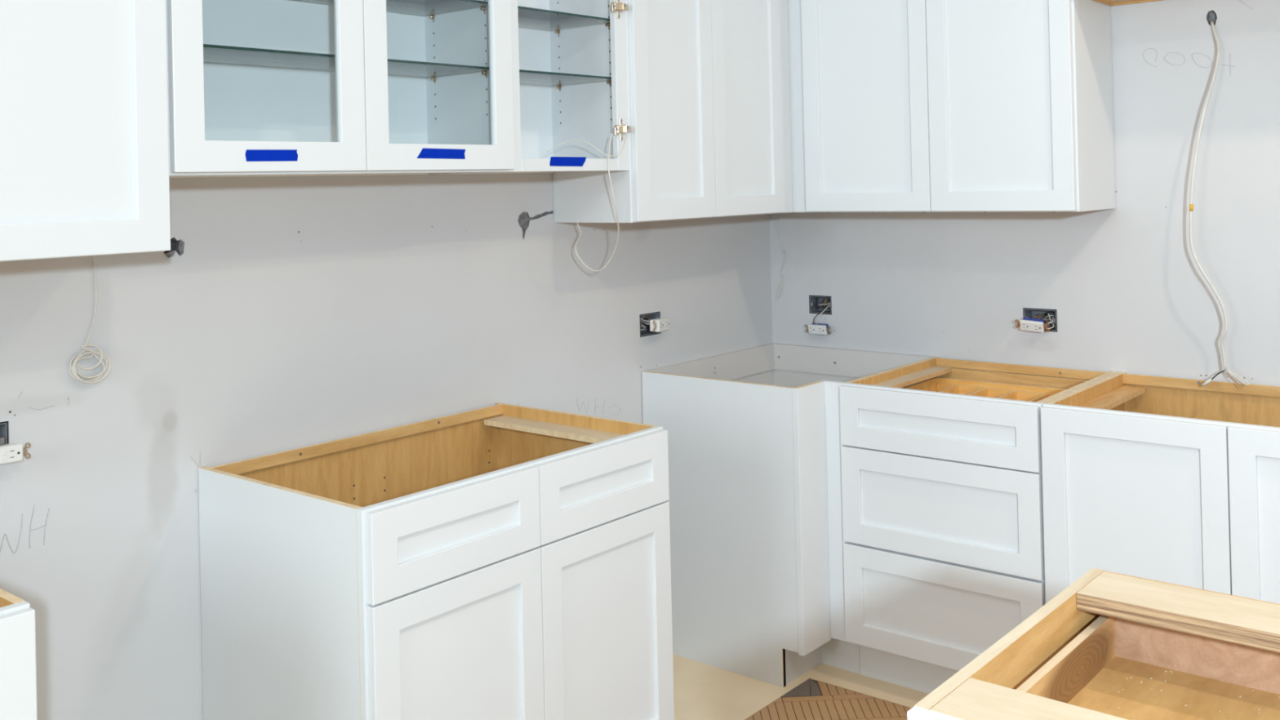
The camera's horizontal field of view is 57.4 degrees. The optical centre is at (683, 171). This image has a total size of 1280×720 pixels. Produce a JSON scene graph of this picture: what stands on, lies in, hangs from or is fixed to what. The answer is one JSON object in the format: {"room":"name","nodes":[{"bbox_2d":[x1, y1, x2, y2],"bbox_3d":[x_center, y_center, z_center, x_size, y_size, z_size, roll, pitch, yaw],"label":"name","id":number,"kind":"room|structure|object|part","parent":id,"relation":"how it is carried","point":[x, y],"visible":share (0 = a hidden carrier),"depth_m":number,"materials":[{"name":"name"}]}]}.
{"room":"unfinished kitchen","nodes":[
{"label":"unfinished kitchen","id":0,"kind":"room"},
{"bbox_2d":[0,173,773,719],"bbox_3d":[-1.046,0.028,2.718,0.124,3.000,4.200,-2,-1,39],"label":"wall","id":1,"kind":"structure","parent":0,"point":[281,313],"depth_m":2.70,"materials":[{"name":"paint"}]},
{"bbox_2d":[0,422,6,444],"bbox_3d":[-1.370,0.523,2.252,0.062,0.068,0.100,-2,-1,39],"label":"electrical box","id":2,"kind":"object","parent":1,"relation":"attached to","point":[2,424],"visible":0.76,"depth_m":2.27,"materials":[{"name":"grey plastic"}]},
{"bbox_2d":[0,442,31,464],"bbox_3d":[-1.297,0.537,2.219,0.078,0.035,0.080,-1,0,-8],"label":"outlet","id":3,"kind":"object","parent":2,"relation":"hanging from","point":[11,452],"visible":1,"depth_m":2.23,"materials":[{"name":"white plastic"}]},
{"bbox_2d":[0,0,170,262],"bbox_3d":[-1.383,-0.299,1.957,0.323,0.914,0.900,-2,-1,39],"label":"upper cabinet","id":4,"kind":"object","parent":1,"relation":"attached to","point":[84,147],"visible":1,"depth_m":2.09,"materials":[{"name":"white paint"}]},
{"bbox_3d":[-1.128,-0.303,2.039,0.006,0.790,0.332,-2,-1,39],"label":"panel","id":5,"kind":"part","parent":4,"relation":"part of","materials":[{"name":"white paint"}]},
{"bbox_3d":[-1.281,-0.302,1.874,0.019,0.914,0.900,-2,-1,39],"label":"frame","id":6,"kind":"part","parent":4,"relation":"part of","materials":[{"name":"white paint"}]},
{"bbox_2d":[68,255,111,383],"bbox_3d":[-1.212,0.292,2.384,0.026,0.280,0.077,-2,-1,39],"label":"coil","id":7,"kind":"object","parent":4,"relation":"hanging from","point":[74,373],"visible":0.99,"depth_m":2.38,"materials":[{"name":"white plastic"}]},
{"bbox_2d":[165,0,515,177],"bbox_3d":[-0.821,-0.379,2.658,0.324,0.771,0.892,-2,-1,39],"label":"upper cabinet","id":8,"kind":"object","parent":1,"relation":"attached to","point":[357,118],"depth_m":2.70,"materials":[{"name":"white paint"}]},
{"bbox_3d":[-0.843,-0.380,2.389,0.020,0.759,0.432,-2,-1,39],"label":"glass door","id":9,"kind":"part","parent":8,"relation":"part of","materials":[{"name":"white paint"}]},
{"bbox_3d":[-0.835,-0.034,2.370,0.001,0.024,0.119,-2,-1,39],"label":"tape strip","id":10,"kind":"part","parent":8,"relation":"part of","materials":[{"name":"blue plastic"}]},
{"bbox_2d":[203,44,489,78],"bbox_3d":[-0.831,-0.250,2.667,0.268,0.006,0.828,-2,-1,39],"label":"glass shelf","id":11,"kind":"object","parent":8,"relation":"in","point":[322,62],"visible":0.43,"depth_m":2.67,"materials":[{"name":"clear glass"}]},
{"bbox_2d":[310,0,488,13],"bbox_3d":[-0.835,-0.412,2.668,0.268,0.006,0.828,-2,-1,39],"label":"glass shelf","id":12,"kind":"object","parent":8,"relation":"in","point":[420,6],"visible":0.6,"depth_m":2.92,"materials":[{"name":"clear glass"}]},
{"bbox_3d":[-0.570,-0.384,2.729,0.020,0.759,0.436,-2,-1,39],"label":"glass door","id":13,"kind":"part","parent":8,"relation":"part of","materials":[{"name":"white paint"}]},
{"bbox_3d":[-0.561,-0.043,2.711,0.001,0.025,0.144,-2,-1,39],"label":"tape strip","id":14,"kind":"part","parent":8,"relation":"part of","materials":[{"name":"blue plastic"}]},
{"bbox_3d":[-0.567,-0.382,3.006,0.284,0.771,0.030,-2,-1,39],"label":"panel","id":15,"kind":"part","parent":8,"relation":"part of","materials":[{"name":"white paint"}]},
{"bbox_2d":[441,0,631,174],"bbox_3d":[-0.404,-0.385,3.176,0.324,0.771,0.436,-2,-1,39],"label":"upper cabinet","id":16,"kind":"object","parent":1,"relation":"attached to","point":[545,117],"depth_m":3.34,"materials":[{"name":"white paint"}]},
{"bbox_3d":[-0.527,-0.381,3.275,0.008,0.771,0.424,-2,-1,39],"label":"panel","id":17,"kind":"part","parent":16,"relation":"part of","materials":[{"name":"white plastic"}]},
{"bbox_2d":[517,5,609,29],"bbox_3d":[-0.417,-0.418,3.186,0.268,0.006,0.420,-2,-1,39],"label":"glass shelf","id":18,"kind":"object","parent":16,"relation":"in","point":[527,16],"visible":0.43,"depth_m":3.22,"materials":[{"name":"clear glass"}]},
{"bbox_2d":[519,69,611,86],"bbox_3d":[-0.414,-0.256,3.185,0.268,0.006,0.420,-2,-1,39],"label":"glass shelf","id":19,"kind":"object","parent":16,"relation":"in","point":[526,77],"visible":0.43,"depth_m":3.20,"materials":[{"name":"clear glass"}]},
{"bbox_3d":[-0.302,-0.027,3.064,0.001,0.026,0.136,-2,-1,39],"label":"tape strip","id":20,"kind":"part","parent":16,"relation":"part of","materials":[{"name":"blue plastic"}]},
{"bbox_3d":[-0.302,-0.388,3.093,0.019,0.771,0.436,-2,-1,39],"label":"frame","id":21,"kind":"part","parent":16,"relation":"part of","materials":[{"name":"white paint"}]},
{"bbox_3d":[-0.285,-0.386,3.356,0.284,0.771,0.006,-2,-1,39],"label":"panel","id":22,"kind":"part","parent":16,"relation":"part of","materials":[{"name":"white paint"}]},
{"bbox_2d":[546,136,626,156],"bbox_3d":[-0.257,-0.068,3.172,0.226,0.056,0.030,-1,0,-17],"label":"wire","id":23,"kind":"object","parent":16,"relation":"attached to","point":[626,136],"visible":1,"depth_m":3.17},
{"bbox_2d":[574,133,619,271],"bbox_3d":[-0.233,0.090,3.294,0.078,0.387,0.256,-1,-1,-31],"label":"wire","id":24,"kind":"object","parent":16,"relation":"hanging from","point":[611,133],"visible":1,"depth_m":3.25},
{"bbox_2d":[639,311,659,336],"bbox_3d":[-0.130,0.492,3.794,0.062,0.066,0.098,-2,-1,39],"label":"electrical box","id":25,"kind":"object","parent":1,"relation":"attached to","point":[644,327],"visible":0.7,"depth_m":3.81,"materials":[{"name":"grey plastic"}]},
{"bbox_2d":[645,317,670,332],"bbox_3d":[-0.090,0.490,3.752,0.067,0.042,0.129,-2,0,23],"label":"outlet","id":26,"kind":"object","parent":25,"relation":"hanging from","point":[657,325],"visible":1,"depth_m":3.72,"materials":[{"name":"white plastic"}]},
{"bbox_2d":[552,0,792,222],"bbox_3d":[-0.011,-0.317,3.663,0.323,0.917,0.813,-2,-1,39],"label":"upper cabinet","id":27,"kind":"object","parent":1,"relation":"attached to","point":[708,96],"visible":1,"depth_m":3.48,"materials":[{"name":"white paint"}]},
{"bbox_3d":[-0.277,-0.313,3.363,0.284,0.917,0.012,-2,-1,39],"label":"panel","id":28,"kind":"part","parent":27,"relation":"part of","materials":[{"name":"white paint"}]},
{"bbox_3d":[-0.031,-0.317,3.396,0.020,0.908,0.360,-2,-1,39],"label":"door","id":29,"kind":"part","parent":27,"relation":"part of","materials":[{"name":"white paint"}]},
{"bbox_3d":[-0.034,-0.317,3.399,0.006,0.792,0.244,-2,-1,39],"label":"panel","id":30,"kind":"part","parent":27,"relation":"part of","materials":[{"name":"white paint"}]},
{"bbox_3d":[0.092,-0.320,3.580,0.019,0.917,0.813,-2,-1,39],"label":"frame","id":31,"kind":"part","parent":27,"relation":"part of","materials":[{"name":"white paint"}]},
{"bbox_3d":[0.196,-0.320,3.685,0.006,0.796,0.259,-2,-1,39],"label":"panel","id":32,"kind":"part","parent":27,"relation":"part of","materials":[{"name":"white paint"}]},
{"bbox_3d":[0.199,-0.320,3.682,0.020,0.908,0.371,-2,-1,39],"label":"door","id":33,"kind":"part","parent":27,"relation":"part of","materials":[{"name":"white paint"}]},
{"bbox_2d":[672,653,928,719],"bbox_3d":[0.460,1.530,1.345,4.120,0.103,4.720,-2,-1,39],"label":"floor","id":34,"kind":"structure","parent":0,"point":[701,691],"depth_m":3.34,"materials":[{"name":"wood"}]},
{"bbox_2d":[0,588,36,719],"bbox_3d":[-1.378,1.090,1.679,0.615,0.876,0.610,-2,-1,39],"label":"base cabinet","id":35,"kind":"object","parent":34,"relation":"on","point":[18,681],"visible":1,"depth_m":1.71,"materials":[{"name":"white paint"}]},
{"bbox_3d":[-1.206,1.088,1.923,0.576,0.876,0.015,-2,-1,39],"label":"panel","id":36,"kind":"part","parent":35,"relation":"part of","materials":[{"name":"brown wood"}]},
{"bbox_3d":[-1.163,1.026,1.505,0.019,0.762,0.610,-2,-1,39],"label":"frame","id":37,"kind":"part","parent":35,"relation":"part of","materials":[{"name":"white paint"}]},
{"bbox_2d":[198,402,674,719],"bbox_3d":[-0.541,1.078,2.720,0.615,0.876,0.885,-2,-1,39],"label":"base cabinet","id":38,"kind":"object","parent":34,"relation":"on","point":[500,561],"visible":1,"depth_m":2.49,"materials":[{"name":"white paint"}]},
{"bbox_3d":[-0.829,1.082,2.393,0.576,0.876,0.015,-2,-1,39],"label":"panel","id":39,"kind":"part","parent":38,"relation":"part of","materials":[{"name":"white paint"}]},
{"bbox_3d":[-0.772,0.660,2.901,0.012,0.026,0.855,-2,-1,39],"label":"rail","id":40,"kind":"part","parent":38,"relation":"part of","materials":[{"name":"brown wood"}]},
{"bbox_3d":[-0.772,1.030,2.905,0.012,0.758,0.855,-2,-1,39],"label":"panel","id":41,"kind":"part","parent":38,"relation":"part of","materials":[{"name":"brown wood"}]},
{"bbox_3d":[-0.454,0.726,2.365,0.020,0.172,0.436,-2,-1,39],"label":"drawer","id":42,"kind":"part","parent":38,"relation":"part of","materials":[{"name":"white paint"}]},
{"bbox_3d":[-0.446,1.101,2.363,0.020,0.569,0.436,-2,-1,39],"label":"door","id":43,"kind":"part","parent":38,"relation":"part of","materials":[{"name":"white paint"}]},
{"bbox_3d":[-0.458,0.726,2.368,0.006,0.060,0.324,-2,-1,39],"label":"panel","id":44,"kind":"part","parent":38,"relation":"part of","materials":[{"name":"white paint"}]},
{"bbox_3d":[-0.449,1.101,2.365,0.006,0.457,0.324,-2,-1,39],"label":"panel","id":45,"kind":"part","parent":38,"relation":"part of","materials":[{"name":"white paint"}]},
{"bbox_3d":[-0.326,1.015,2.546,0.019,0.762,0.885,-2,-1,39],"label":"frame","id":46,"kind":"part","parent":38,"relation":"part of","materials":[{"name":"white paint"}]},
{"bbox_3d":[-0.283,1.075,3.071,0.576,0.876,0.015,-2,-1,39],"label":"panel","id":47,"kind":"part","parent":38,"relation":"part of","materials":[{"name":"brown wood"}]},
{"bbox_3d":[-0.180,0.722,2.706,0.020,0.172,0.436,-2,-1,39],"label":"drawer","id":48,"kind":"part","parent":38,"relation":"part of","materials":[{"name":"white paint"}]},
{"bbox_3d":[-0.183,0.722,2.709,0.006,0.060,0.324,-2,-1,39],"label":"panel","id":49,"kind":"part","parent":38,"relation":"part of","materials":[{"name":"white paint"}]},
{"bbox_3d":[-0.171,1.097,2.704,0.020,0.569,0.436,-2,-1,39],"label":"door","id":50,"kind":"part","parent":38,"relation":"part of","materials":[{"name":"white paint"}]},
{"bbox_3d":[-0.174,1.097,2.706,0.006,0.457,0.324,-2,-1,39],"label":"panel","id":51,"kind":"part","parent":38,"relation":"part of","materials":[{"name":"white paint"}]},
{"bbox_2d":[641,342,932,687],"bbox_3d":[0.363,1.065,3.813,0.650,0.876,0.740,-2,-1,39],"label":"base cabinet","id":52,"kind":"object","parent":34,"relation":"on","point":[757,542],"visible":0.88,"depth_m":3.49,"materials":[{"name":"white paint"}]},
{"bbox_3d":[0.110,0.681,4.022,0.013,0.093,0.725,-2,-1,39],"label":"rail","id":53,"kind":"part","parent":52,"relation":"part of","materials":[{"name":"white wood"}]},
{"bbox_3d":[0.106,1.069,3.555,0.573,0.876,0.015,-2,-1,39],"label":"panel","id":54,"kind":"part","parent":52,"relation":"part of","materials":[{"name":"white paint"}]},
{"bbox_3d":[0.116,1.055,4.021,0.006,0.655,0.725,-2,-1,39],"label":"panel","id":55,"kind":"part","parent":52,"relation":"part of","materials":[{"name":"white wood"}]},
{"bbox_3d":[0.377,1.008,3.422,0.019,0.768,0.148,-2,-1,39],"label":"panel","id":56,"kind":"part","parent":52,"relation":"part of","materials":[{"name":"white paint"}]},
{"bbox_3d":[0.595,1.044,4.098,0.644,0.655,0.006,-2,-1,39],"label":"panel","id":57,"kind":"part","parent":52,"relation":"part of","materials":[{"name":"white wood"}]},
{"bbox_3d":[0.586,0.670,4.096,0.636,0.093,0.013,-2,-1,39],"label":"rail","id":58,"kind":"part","parent":52,"relation":"part of","materials":[{"name":"white wood"}]},
{"bbox_2d":[839,356,1117,693],"bbox_3d":[0.892,1.050,3.469,0.606,0.876,0.615,-2,-1,39],"label":"base cabinet","id":59,"kind":"object","parent":34,"relation":"on","point":[941,458],"visible":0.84,"depth_m":3.26,"materials":[{"name":"white paint"}]},
{"bbox_3d":[0.677,1.057,3.667,0.022,0.876,0.576,-2,-1,39],"label":"panel","id":60,"kind":"part","parent":59,"relation":"part of","materials":[{"name":"brown wood"}]},
{"bbox_3d":[0.700,0.706,3.243,0.486,0.060,0.006,-2,-1,39],"label":"panel","id":61,"kind":"part","parent":59,"relation":"part of","materials":[{"name":"white paint"}]},
{"bbox_3d":[0.706,0.934,3.241,0.486,0.165,0.006,-2,-1,39],"label":"panel","id":62,"kind":"part","parent":59,"relation":"part of","materials":[{"name":"white paint"}]},
{"bbox_3d":[0.698,0.706,3.239,0.598,0.172,0.020,-2,-1,39],"label":"drawer","id":63,"kind":"part","parent":59,"relation":"part of","materials":[{"name":"white paint"}]},
{"bbox_3d":[0.713,1.222,3.239,0.486,0.173,0.006,-2,-1,39],"label":"panel","id":64,"kind":"part","parent":59,"relation":"part of","materials":[{"name":"white paint"}]},
{"bbox_3d":[0.703,0.934,3.238,0.598,0.277,0.020,-2,-1,39],"label":"drawer","id":65,"kind":"part","parent":59,"relation":"part of","materials":[{"name":"white paint"}]},
{"bbox_3d":[0.717,0.995,3.252,0.606,0.762,0.019,-2,-1,39],"label":"frame","id":66,"kind":"part","parent":59,"relation":"part of","materials":[{"name":"white paint"}]},
{"bbox_3d":[0.710,1.222,3.235,0.598,0.285,0.020,-2,-1,39],"label":"drawer","id":67,"kind":"part","parent":59,"relation":"part of","materials":[{"name":"white paint"}]},
{"bbox_3d":[0.874,0.721,3.458,0.538,0.105,0.529,-2,-1,39],"label":"drawer","id":68,"kind":"part","parent":59,"relation":"part of","materials":[{"name":"brown wood"}]},
{"bbox_3d":[1.055,0.712,3.683,0.570,0.148,0.012,-2,-1,39],"label":"rail","id":69,"kind":"part","parent":59,"relation":"part of","materials":[{"name":"brown wood"}]},
{"bbox_3d":[1.076,0.992,3.699,0.562,0.758,0.012,-2,-1,39],"label":"panel","id":70,"kind":"part","parent":59,"relation":"part of","materials":[{"name":"brown wood"}]},
{"bbox_3d":[1.060,0.623,3.693,0.562,0.026,0.012,-2,-1,39],"label":"rail","id":71,"kind":"part","parent":59,"relation":"part of","materials":[{"name":"brown wood"}]},
{"bbox_3d":[1.132,1.043,3.301,0.022,0.876,0.576,-2,-1,39],"label":"panel","id":72,"kind":"part","parent":59,"relation":"part of","materials":[{"name":"brown wood"}]},
{"bbox_2d":[906,568,1279,719],"bbox_3d":[0.739,1.034,1.303,0.760,0.873,0.615,-2,-1,39],"label":"base cabinet","id":73,"kind":"object","parent":34,"relation":"on","point":[1109,646],"visible":1,"depth_m":1.60,"materials":[{"name":"white paint"}]},
{"bbox_3d":[0.563,0.980,1.087,0.760,0.758,0.019,-2,-1,39],"label":"frame","id":74,"kind":"part","parent":73,"relation":"part of","materials":[{"name":"white paint"}]},
{"bbox_3d":[0.462,1.043,1.551,0.018,0.872,0.576,-2,-1,39],"label":"panel","id":75,"kind":"part","parent":73,"relation":"part of","materials":[{"name":"brown wood"}]},
{"bbox_3d":[0.470,0.695,1.530,0.013,0.078,0.553,-2,-1,39],"label":"drawer","id":76,"kind":"part","parent":73,"relation":"part of","materials":[{"name":"brown wood"}]},
{"bbox_3d":[0.738,0.716,1.314,0.674,0.008,0.527,-2,-1,39],"label":"drawer","id":77,"kind":"part","parent":73,"relation":"part of","materials":[{"name":"brown wood"}]},
{"bbox_3d":[0.930,1.023,1.541,0.724,0.852,0.006,-2,-1,39],"label":"panel","id":78,"kind":"part","parent":73,"relation":"part of","materials":[{"name":"brown wood"}]},
{"bbox_3d":[0.907,0.685,1.525,0.674,0.078,0.013,-2,-1,39],"label":"drawer","id":79,"kind":"part","parent":73,"relation":"part of","materials":[{"name":"brown wood"}]},
{"bbox_2d":[1040,371,1279,604],"bbox_3d":[1.485,1.032,2.991,0.912,0.876,0.615,-2,-1,39],"label":"base cabinet","id":80,"kind":"object","parent":34,"relation":"on","point":[1171,480],"visible":0.62,"depth_m":2.89,"materials":[{"name":"white paint"}]},
{"bbox_3d":[1.151,1.042,3.286,0.022,0.876,0.576,-2,-1,39],"label":"panel","id":81,"kind":"part","parent":80,"relation":"part of","materials":[{"name":"brown wood"}]},
{"bbox_3d":[1.123,0.980,2.906,0.340,0.633,0.006,-2,-1,39],"label":"panel","id":82,"kind":"part","parent":80,"relation":"part of","materials":[{"name":"white paint"}]},
{"bbox_3d":[1.120,0.980,2.903,0.452,0.745,0.020,-2,-1,39],"label":"door","id":83,"kind":"part","parent":80,"relation":"part of","materials":[{"name":"white paint"}]},
{"bbox_3d":[1.310,0.978,2.775,0.912,0.762,0.019,-2,-1,39],"label":"frame","id":84,"kind":"part","parent":80,"relation":"part of","materials":[{"name":"white paint"}]},
{"bbox_3d":[1.653,0.606,3.216,0.868,0.028,0.012,-2,-1,39],"label":"rail","id":85,"kind":"part","parent":80,"relation":"part of","materials":[{"name":"brown wood"}]},
{"bbox_3d":[1.669,0.975,3.222,0.868,0.758,0.012,-2,-1,39],"label":"panel","id":86,"kind":"part","parent":80,"relation":"part of","materials":[{"name":"brown wood"}]},
{"bbox_3d":[1.474,0.969,2.618,0.452,0.745,0.020,-2,-1,39],"label":"door","id":87,"kind":"part","parent":80,"relation":"part of","materials":[{"name":"white paint"}]},
{"bbox_3d":[1.477,0.969,2.621,0.340,0.633,0.006,-2,-1,39],"label":"panel","id":88,"kind":"part","parent":80,"relation":"part of","materials":[{"name":"white paint"}]},
{"bbox_2d":[769,0,1279,386],"bbox_3d":[1.708,-0.033,3.273,3.720,3.000,0.121,-2,-1,39],"label":"wall","id":89,"kind":"structure","parent":0,"point":[1127,289],"depth_m":3.49,"materials":[{"name":"paint"}]},
{"bbox_2d":[809,295,831,323],"bbox_3d":[0.506,0.492,4.201,0.088,0.092,0.074,-2,-1,39],"label":"electrical box","id":90,"kind":"object","parent":89,"relation":"attached to","point":[818,304],"visible":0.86,"depth_m":4.22,"materials":[{"name":"grey plastic"}]},
{"bbox_2d":[804,309,831,334],"bbox_3d":[0.483,0.533,4.162,0.107,0.088,0.035,-2,-1,39],"label":"outlet","id":91,"kind":"object","parent":90,"relation":"hanging from","point":[813,328],"visible":1,"depth_m":4.15,"materials":[{"name":"white plastic"}]},
{"bbox_2d":[787,0,1115,213],"bbox_3d":[0.699,-0.332,3.796,1.267,0.919,0.323,-2,-1,39],"label":"upper cabinet","id":92,"kind":"object","parent":89,"relation":"attached to","point":[923,106],"visible":0.93,"depth_m":3.52,"materials":[{"name":"white paint"}]},
{"bbox_2d":[775,213,786,299],"bbox_3d":[0.356,0.300,4.282,0.048,0.339,0.007,-2,-1,39],"label":"wire","id":93,"kind":"object","parent":92,"relation":"hanging from","point":[777,213],"visible":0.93,"depth_m":4.28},
{"bbox_3d":[0.575,-0.329,3.707,0.336,0.796,0.006,-2,-1,39],"label":"panel","id":94,"kind":"part","parent":92,"relation":"part of","materials":[{"name":"white paint"}]},
{"bbox_3d":[0.572,-0.329,3.704,0.448,0.908,0.020,-2,-1,39],"label":"door","id":95,"kind":"part","parent":92,"relation":"part of","materials":[{"name":"white paint"}]},
{"bbox_3d":[0.923,-0.340,3.426,0.330,0.796,0.006,-2,-1,39],"label":"panel","id":96,"kind":"part","parent":92,"relation":"part of","materials":[{"name":"white paint"}]},
{"bbox_3d":[0.920,-0.340,3.423,0.442,0.908,0.020,-2,-1,39],"label":"door","id":97,"kind":"part","parent":92,"relation":"part of","materials":[{"name":"white paint"}]},
{"bbox_3d":[1.200,-0.348,3.418,0.012,0.917,0.284,-2,-1,39],"label":"panel","id":98,"kind":"part","parent":92,"relation":"part of","materials":[{"name":"white paint"}]},
{"bbox_2d":[1023,307,1057,330],"bbox_3d":[1.141,0.465,3.697,0.104,0.064,0.062,-2,-1,39],"label":"electrical box","id":99,"kind":"object","parent":89,"relation":"attached to","point":[1051,315],"visible":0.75,"depth_m":3.71,"materials":[{"name":"grey plastic"}]},
{"bbox_2d":[1014,315,1053,332],"bbox_3d":[1.098,0.475,3.652,0.108,0.045,0.069,-2,-1,35],"label":"outlet","id":100,"kind":"object","parent":99,"relation":"hanging from","point":[1033,324],"visible":1,"depth_m":3.63,"materials":[{"name":"white plastic"}]},
{"bbox_2d":[1092,0,1163,6],"bbox_3d":[1.546,-0.663,3.111,0.920,0.307,0.323,-2,-1,39],"label":"upper cabinet","id":101,"kind":"object","parent":89,"relation":"attached to","point":[1110,2],"visible":1,"depth_m":3.46,"materials":[{"name":"brown wood"}]},
{"bbox_3d":[1.204,-0.653,3.411,0.012,0.307,0.284,-2,-1,39],"label":"panel","id":102,"kind":"part","parent":101,"relation":"part of","materials":[{"name":"brown wood"}]},
{"bbox_3d":[1.561,-0.521,3.125,0.896,0.012,0.284,-2,-1,39],"label":"panel","id":103,"kind":"part","parent":101,"relation":"part of","materials":[{"name":"brown wood"}]},
{"bbox_3d":[1.644,-0.665,3.233,0.896,0.307,0.010,-2,-1,39],"label":"panel","id":104,"kind":"part","parent":101,"relation":"part of","materials":[{"name":"brown wood"}]},
{"bbox_2d":[1189,20,1249,388],"bbox_3d":[1.527,0.083,3.310,0.147,1.046,0.126,-2,-1,39],"label":"cable","id":105,"kind":"object","parent":89,"relation":"hanging from","point":[1191,205],"visible":1,"depth_m":3.30,"materials":[{"name":"white plastic"}]}
]}

